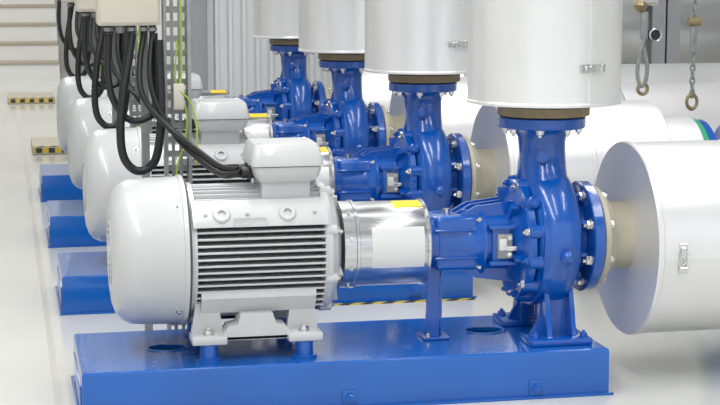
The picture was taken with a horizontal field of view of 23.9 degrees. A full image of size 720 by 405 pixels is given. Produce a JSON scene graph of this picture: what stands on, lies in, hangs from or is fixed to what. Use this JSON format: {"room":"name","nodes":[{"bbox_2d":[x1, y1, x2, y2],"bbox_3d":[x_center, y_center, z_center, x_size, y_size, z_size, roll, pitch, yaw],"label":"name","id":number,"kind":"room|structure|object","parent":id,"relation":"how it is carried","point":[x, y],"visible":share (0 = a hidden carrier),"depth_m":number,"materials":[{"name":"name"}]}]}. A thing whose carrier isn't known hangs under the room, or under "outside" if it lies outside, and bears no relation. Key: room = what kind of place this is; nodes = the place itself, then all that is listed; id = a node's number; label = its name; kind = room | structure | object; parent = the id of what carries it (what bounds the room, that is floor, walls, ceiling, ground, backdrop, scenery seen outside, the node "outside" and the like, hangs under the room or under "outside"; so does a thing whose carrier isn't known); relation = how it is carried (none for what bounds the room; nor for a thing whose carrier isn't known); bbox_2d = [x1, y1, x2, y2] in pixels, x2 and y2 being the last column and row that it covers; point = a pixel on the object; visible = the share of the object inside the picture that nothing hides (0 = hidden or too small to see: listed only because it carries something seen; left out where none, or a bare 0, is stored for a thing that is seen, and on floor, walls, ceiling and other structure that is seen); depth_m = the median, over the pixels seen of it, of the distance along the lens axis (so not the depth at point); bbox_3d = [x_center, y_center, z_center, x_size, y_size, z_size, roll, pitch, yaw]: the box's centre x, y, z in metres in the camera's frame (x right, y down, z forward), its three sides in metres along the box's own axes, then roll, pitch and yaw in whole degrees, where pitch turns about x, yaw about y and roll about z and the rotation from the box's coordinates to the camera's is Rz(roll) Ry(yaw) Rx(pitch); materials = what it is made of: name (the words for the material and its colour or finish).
{"room":"mechanical room","nodes":[
{"label":"mechanical room","id":0,"kind":"room"},
{"bbox_2d":[55,0,90,67],"bbox_3d":[-6.849,-4.233,20.959,7.400,5.200,0.200,-2,8,-12],"label":"wall","id":1,"kind":"structure","parent":0,"point":[64,8],"depth_m":21.81,"materials":[{"name":"white paint"}]},
{"bbox_2d":[133,0,184,76],"bbox_3d":[-2.237,-3.728,17.419,0.150,5.200,8.700,-2,8,-12],"label":"wall","id":2,"kind":"structure","parent":0,"point":[159,27],"depth_m":14.33,"materials":[{"name":"white paint"}]},
{"bbox_2d":[0,67,719,404],"bbox_3d":[-0.594,-0.020,10.194,15.000,0.100,26.000,-2,8,-12],"label":"floor","id":3,"kind":"structure","parent":0,"point":[676,367],"depth_m":6.49,"materials":[{"name":"white concrete"}]},
{"bbox_2d":[0,0,59,79],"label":"shutter door","id":4,"kind":"structure","parent":3,"relation":"on","point":[28,28],"depth_m":20.08,"materials":[{"name":"white paint"}]},
{"bbox_2d":[7,92,54,103],"bbox_3d":[-3.226,-1.024,16.663,0.450,0.060,0.703,-2,8,-12],"label":"concrete plinth","id":5,"kind":"object","parent":3,"relation":"on","point":[45,97],"visible":1,"depth_m":16.36,"materials":[{"name":"beige concrete"}]},
{"bbox_2d":[17,109,61,404],"bbox_3d":[-1.766,0.072,9.183,0.020,0.002,13.500,-2,8,-12],"label":"trim","id":6,"kind":"structure","parent":3,"relation":"on","point":[56,386],"depth_m":7.08,"materials":[{"name":"grey"}]},
{"bbox_2d":[31,137,67,154],"bbox_3d":[-2.265,-0.417,12.412,0.260,0.060,0.703,-2,8,-12],"label":"concrete plinth","id":7,"kind":"object","parent":3,"relation":"on","point":[39,145],"visible":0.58,"depth_m":12.09,"materials":[{"name":"beige concrete"}]},
{"bbox_2d":[38,164,82,201],"bbox_3d":[-1.064,-0.142,10.150,1.680,0.154,0.597,-2,8,-12],"label":"base frame","id":8,"kind":"object","parent":3,"relation":"on","point":[55,183],"visible":0.09,"depth_m":9.75,"materials":[{"name":"blue paint"}]},
{"bbox_2d":[56,57,169,152],"bbox_3d":[-1.422,-0.532,10.027,0.722,0.660,0.472,-2,8,-12],"label":"motor","id":9,"kind":"object","parent":8,"relation":"on","point":[67,92],"visible":0.21,"depth_m":9.81,"materials":[{"name":"grey paint"}]},
{"bbox_2d":[230,45,325,121],"bbox_3d":[-0.511,-0.584,10.189,0.569,0.716,0.497,-2,8,-12],"label":"pump","id":10,"kind":"object","parent":8,"relation":"on","point":[292,95],"visible":0.54,"depth_m":10.10,"materials":[{"name":"blue metal"}]},
{"bbox_2d":[199,89,229,98],"bbox_3d":[-0.926,-0.533,10.132,0.283,0.284,0.286,-2,8,-12],"label":"guard","id":11,"kind":"object","parent":10,"relation":"attached to","point":[205,94],"visible":0.1,"depth_m":10.06,"materials":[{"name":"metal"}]},
{"bbox_2d":[252,0,298,44],"bbox_3d":[-0.392,-3.090,9.878,0.502,4.332,0.509,-2,8,-12],"label":"pipe","id":12,"kind":"object","parent":10,"relation":"attached to","point":[277,21],"visible":0.59,"depth_m":9.95,"materials":[{"name":"silver metal"}]},
{"bbox_2d":[45,200,106,247],"bbox_3d":[-0.734,0.079,8.600,1.680,0.154,0.597,-2,8,-12],"label":"base frame","id":13,"kind":"object","parent":3,"relation":"on","point":[66,225],"visible":0.11,"depth_m":8.20,"materials":[{"name":"blue paint"}]},
{"bbox_2d":[67,72,202,189],"bbox_3d":[-1.092,-0.311,8.477,0.722,0.660,0.472,-2,8,-12],"label":"motor","id":14,"kind":"object","parent":13,"relation":"on","point":[81,122],"visible":0.3,"depth_m":8.27,"materials":[{"name":"grey paint"}]},
{"bbox_2d":[272,60,385,156],"bbox_3d":[-0.181,-0.363,8.639,0.569,0.716,0.497,-2,8,-12],"label":"pump","id":15,"kind":"object","parent":13,"relation":"on","point":[344,124],"visible":0.6,"depth_m":8.54,"materials":[{"name":"blue metal"}]},
{"bbox_2d":[239,113,273,137],"bbox_3d":[-0.596,-0.312,8.582,0.283,0.284,0.286,-2,8,-12],"label":"guard","id":16,"kind":"object","parent":15,"relation":"attached to","point":[259,125],"visible":0.18,"depth_m":8.48,"materials":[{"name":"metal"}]},
{"bbox_2d":[298,0,364,60],"bbox_3d":[-0.062,-2.869,8.328,0.502,4.332,0.509,-2,8,-12],"label":"pipe","id":17,"kind":"object","parent":15,"relation":"attached to","point":[334,30],"visible":0.66,"depth_m":8.39,"materials":[{"name":"silver metal"}]},
{"bbox_2d":[78,12,82,72],"bbox_3d":[-1.743,-2.719,10.349,0.072,5.200,0.050,-2,8,-12],"label":"support post","id":18,"kind":"object","parent":3,"relation":"on","point":[79,16],"visible":0.02,"depth_m":10.55,"materials":[{"name":"metal"}]},
{"bbox_2d":[92,18,95,70],"bbox_3d":[-1.413,-2.498,8.799,0.072,5.200,0.050,-2,8,-12],"label":"support post","id":19,"kind":"object","parent":3,"relation":"on","point":[94,19],"visible":0.02,"depth_m":9.00,"materials":[{"name":"metal"}]},
{"bbox_2d":[111,26,117,122],"bbox_3d":[-1.083,-2.277,7.249,0.072,5.200,0.050,-2,8,-12],"label":"support post","id":20,"kind":"object","parent":3,"relation":"on","point":[114,113],"visible":0.02,"depth_m":7.47,"materials":[{"name":"metal"}]},
{"bbox_2d":[129,26,151,133],"bbox_3d":[-0.959,-2.271,7.209,0.139,5.200,0.110,-2,8,-12],"label":"post","id":21,"kind":"object","parent":3,"relation":"on","point":[137,113],"visible":0.07,"depth_m":7.45,"materials":[{"name":"metal"}]},
{"bbox_2d":[75,0,95,17],"bbox_3d":[-1.121,-1.046,7.314,0.210,0.496,0.138,-2,8,-12],"label":"enclosure","id":22,"kind":"object","parent":21,"relation":"attached to","point":[84,6],"visible":0.36,"depth_m":7.27,"materials":[{"name":"beige metal"}]},
{"bbox_2d":[82,18,184,129],"bbox_3d":[-0.893,-0.525,7.142,0.169,0.488,0.761,-7,11,-41],"label":"power cables","id":23,"kind":"object","parent":22,"relation":"attached to","point":[121,38],"visible":0.54,"depth_m":7.34,"materials":[{"name":"black rubber"}]},
{"bbox_2d":[136,26,154,126],"bbox_3d":[-0.919,-0.725,7.348,0.120,1.100,0.048,7,11,41],"label":"earth wire","id":24,"kind":"object","parent":21,"relation":"attached to","point":[138,26],"visible":0.08,"depth_m":7.38,"materials":[{"name":"green"}]},
{"bbox_2d":[139,26,152,330],"bbox_3d":[-0.753,-2.056,5.699,0.072,5.200,0.050,-2,8,-12],"label":"support post","id":25,"kind":"object","parent":3,"relation":"on","point":[145,131],"visible":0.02,"depth_m":5.93,"materials":[{"name":"metal"}]},
{"bbox_2d":[161,0,192,329],"bbox_3d":[-0.629,-2.050,5.659,0.139,5.200,0.110,-2,8,-12],"label":"post","id":26,"kind":"object","parent":3,"relation":"on","point":[171,9],"visible":0.28,"depth_m":5.88,"materials":[{"name":"metal"}]},
{"bbox_2d":[95,0,159,32],"bbox_3d":[-0.791,-0.825,5.764,0.210,0.496,0.138,-2,8,-12],"label":"enclosure","id":27,"kind":"object","parent":26,"relation":"attached to","point":[109,13],"visible":1,"depth_m":5.73,"materials":[{"name":"beige metal"}]},
{"bbox_2d":[104,33,241,178],"bbox_3d":[-0.563,-0.304,5.593,0.169,0.488,0.761,-7,11,-41],"label":"power cables","id":28,"kind":"object","parent":27,"relation":"attached to","point":[155,58],"visible":1,"depth_m":5.79,"materials":[{"name":"black rubber"}]},
{"bbox_2d":[173,0,197,174],"bbox_3d":[-0.589,-0.504,5.798,0.120,1.100,0.048,7,11,41],"label":"earth wire","id":29,"kind":"object","parent":26,"relation":"attached to","point":[178,88],"visible":0.88,"depth_m":5.83,"materials":[{"name":"green"}]},
{"bbox_2d":[184,0,207,89],"bbox_3d":[-1.246,-3.046,12.643,0.160,5.200,0.150,-2,8,-12],"label":"steel column","id":30,"kind":"structure","parent":3,"relation":"on","point":[198,8],"depth_m":12.83,"materials":[{"name":"grey metal"}]},
{"bbox_2d":[55,251,476,315],"bbox_3d":[-0.404,0.300,7.050,1.680,0.154,0.597,-2,8,-12],"label":"base frame","id":31,"kind":"object","parent":3,"relation":"on","point":[82,288],"visible":0.23,"depth_m":6.86,"materials":[{"name":"blue paint"}]},
{"bbox_2d":[82,97,255,241],"bbox_3d":[-0.762,-0.090,6.927,0.722,0.660,0.472,-2,8,-12],"label":"motor","id":32,"kind":"object","parent":31,"relation":"on","point":[220,121],"visible":0.45,"depth_m":6.76,"materials":[{"name":"grey paint"}]},
{"bbox_2d":[333,81,470,210],"bbox_3d":[0.148,-0.141,7.090,0.569,0.716,0.497,-2,8,-12],"label":"pump","id":33,"kind":"object","parent":31,"relation":"on","point":[420,162],"visible":0.83,"depth_m":7.00,"materials":[{"name":"blue metal"}]},
{"bbox_2d":[316,146,334,194],"bbox_3d":[-0.266,-0.091,7.032,0.283,0.284,0.286,-2,8,-12],"label":"guard","id":34,"kind":"object","parent":33,"relation":"attached to","point":[327,172],"visible":0.22,"depth_m":6.93,"materials":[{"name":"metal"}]},
{"bbox_2d":[364,0,467,83],"bbox_3d":[0.268,-2.648,6.778,0.502,4.332,0.509,-2,8,-12],"label":"pipe","id":35,"kind":"object","parent":33,"relation":"attached to","point":[408,41],"visible":0.93,"depth_m":6.84,"materials":[{"name":"silver metal"}]},
{"bbox_2d":[207,0,331,96],"bbox_3d":[-0.501,-2.729,12.898,1.365,4.500,0.090,-2,8,-12],"label":"wall panel","id":36,"kind":"object","parent":3,"relation":"on","point":[240,63],"depth_m":13.03,"materials":[{"name":"grey metal"}]},
{"bbox_2d":[71,315,613,404],"bbox_3d":[-0.074,0.521,5.500,1.680,0.154,0.597,-2,8,-12],"label":"base frame","id":37,"kind":"object","parent":3,"relation":"on","point":[378,362],"visible":0.95,"depth_m":5.30,"materials":[{"name":"blue paint"}]},
{"bbox_2d":[107,136,342,363],"bbox_3d":[-0.432,0.131,5.377,0.722,0.660,0.472,-2,8,-12],"label":"motor","id":38,"kind":"object","parent":37,"relation":"on","point":[264,254],"visible":1,"depth_m":5.22,"materials":[{"name":"grey paint"}]},
{"bbox_2d":[417,115,605,346],"bbox_3d":[0.478,0.080,5.540,0.569,0.716,0.497,-2,8,-12],"label":"pump","id":39,"kind":"object","parent":37,"relation":"on","point":[543,233],"visible":0.95,"depth_m":5.46,"materials":[{"name":"blue metal"}]},
{"bbox_2d":[336,199,431,287],"bbox_3d":[0.064,0.130,5.482,0.283,0.284,0.286,-2,8,-12],"label":"guard","id":40,"kind":"object","parent":39,"relation":"attached to","point":[385,242],"visible":0.92,"depth_m":5.37,"materials":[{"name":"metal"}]},
{"bbox_2d":[466,0,622,118],"bbox_3d":[0.598,-2.427,5.228,0.502,4.332,0.509,-2,8,-12],"label":"pipe","id":41,"kind":"object","parent":39,"relation":"attached to","point":[528,59],"visible":1,"depth_m":5.30,"materials":[{"name":"silver metal"}]},
{"bbox_2d":[334,298,474,305],"bbox_3d":[0.035,0.406,6.846,0.880,0.003,0.027,-2,8,-12],"label":"tape","id":42,"kind":"object","parent":3,"relation":"on","point":[456,299],"visible":0.64,"depth_m":6.86,"materials":[{"name":"yellow plastic"}]},
{"bbox_2d":[464,100,719,200],"bbox_3d":[1.737,-0.072,7.457,2.675,0.777,0.654,-2,8,-12],"label":"pipe","id":43,"kind":"object","parent":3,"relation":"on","point":[493,153],"visible":0.25,"depth_m":7.08,"materials":[{"name":"silver metal"}]},
{"bbox_2d":[593,139,719,334],"bbox_3d":[2.067,0.149,5.907,2.675,0.777,0.654,-2,8,-12],"label":"pipe","id":44,"kind":"object","parent":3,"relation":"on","point":[660,200],"visible":0.79,"depth_m":5.47,"materials":[{"name":"silver metal"}]},
{"bbox_2d":[641,0,680,63],"bbox_3d":[2.869,-2.891,11.554,4.500,5.200,0.240,-2,8,-12],"label":"support frame","id":45,"kind":"object","parent":3,"relation":"on","point":[666,16],"visible":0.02,"depth_m":11.54,"materials":[{"name":"grey metal"}]},
{"bbox_2d":[621,0,719,63],"bbox_3d":[2.683,-0.989,12.715,4.500,1.106,0.612,-2,8,-12],"label":"wall panel","id":46,"kind":"object","parent":3,"relation":"on","point":[708,33],"visible":0.08,"depth_m":12.34,"materials":[{"name":"metal"}]},
{"bbox_3d":[-1.289,-2.492,8.759,0.139,5.200,0.110,-2,8,-12],"label":"post","id":47,"kind":"object","parent":3,"relation":"on","visible":0},
{"bbox_2d":[62,0,74,7],"bbox_3d":[-1.451,-1.267,8.864,0.210,0.496,0.138,-2,8,-12],"label":"enclosure","id":48,"kind":"object","parent":47,"relation":"attached to","point":[69,2],"visible":0.32,"depth_m":8.83,"materials":[{"name":"beige metal"}]},
{"bbox_2d":[67,8,134,97],"bbox_3d":[-1.223,-0.747,8.692,0.169,0.488,0.761,-7,11,-41],"label":"power cables","id":49,"kind":"object","parent":48,"relation":"attached to","point":[77,54],"visible":0.46,"depth_m":8.89,"materials":[{"name":"black rubber"}]},
{"bbox_2d":[322,63,719,110],"bbox_3d":[1.078,-0.515,10.557,2.675,0.777,0.654,-2,8,-12],"label":"pipe","id":50,"kind":"object","parent":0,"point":[375,86],"visible":0.09,"depth_m":10.50,"materials":[{"name":"silver metal"}]},
{"bbox_2d":[380,76,719,145],"bbox_3d":[1.407,-0.294,9.007,2.675,0.777,0.654,-2,8,-12],"label":"pipe","id":51,"kind":"object","parent":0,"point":[458,115],"visible":0.13,"depth_m":8.81,"materials":[{"name":"silver metal"}]},
{"bbox_3d":[-0.594,-5.267,9.445,15.000,0.100,26.000,-2,8,-12],"label":"ceiling","id":52,"kind":"structure","parent":0,"visible":0},
{"bbox_2d":[633,0,661,95],"bbox_3d":[1.352,-2.717,7.746,0.139,4.468,0.071,-2,8,-12],"label":"hanger","id":53,"kind":"object","parent":52,"relation":"hanging from","point":[655,34],"visible":1,"depth_m":8.01,"materials":[{"name":"silver metal"}]},
{"bbox_2d":[685,0,701,110],"bbox_3d":[1.584,-2.689,7.799,0.068,4.550,0.044,-2,8,-12],"label":"chain","id":54,"kind":"object","parent":52,"relation":"hanging from","point":[693,22],"visible":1,"depth_m":8.07,"materials":[{"name":"metal"}]},
{"bbox_3d":[-1.781,-1.488,10.414,0.210,0.496,0.138,-2,8,-12],"label":"enclosure","id":55,"kind":"object","parent":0,"visible":0},
{"bbox_2d":[57,1,119,76],"bbox_3d":[-1.553,-0.968,10.242,0.169,0.488,0.761,-7,11,-41],"label":"power cables","id":56,"kind":"object","parent":55,"relation":"attached to","point":[64,40],"visible":0.38,"depth_m":10.44,"materials":[{"name":"black rubber"}]}
]}

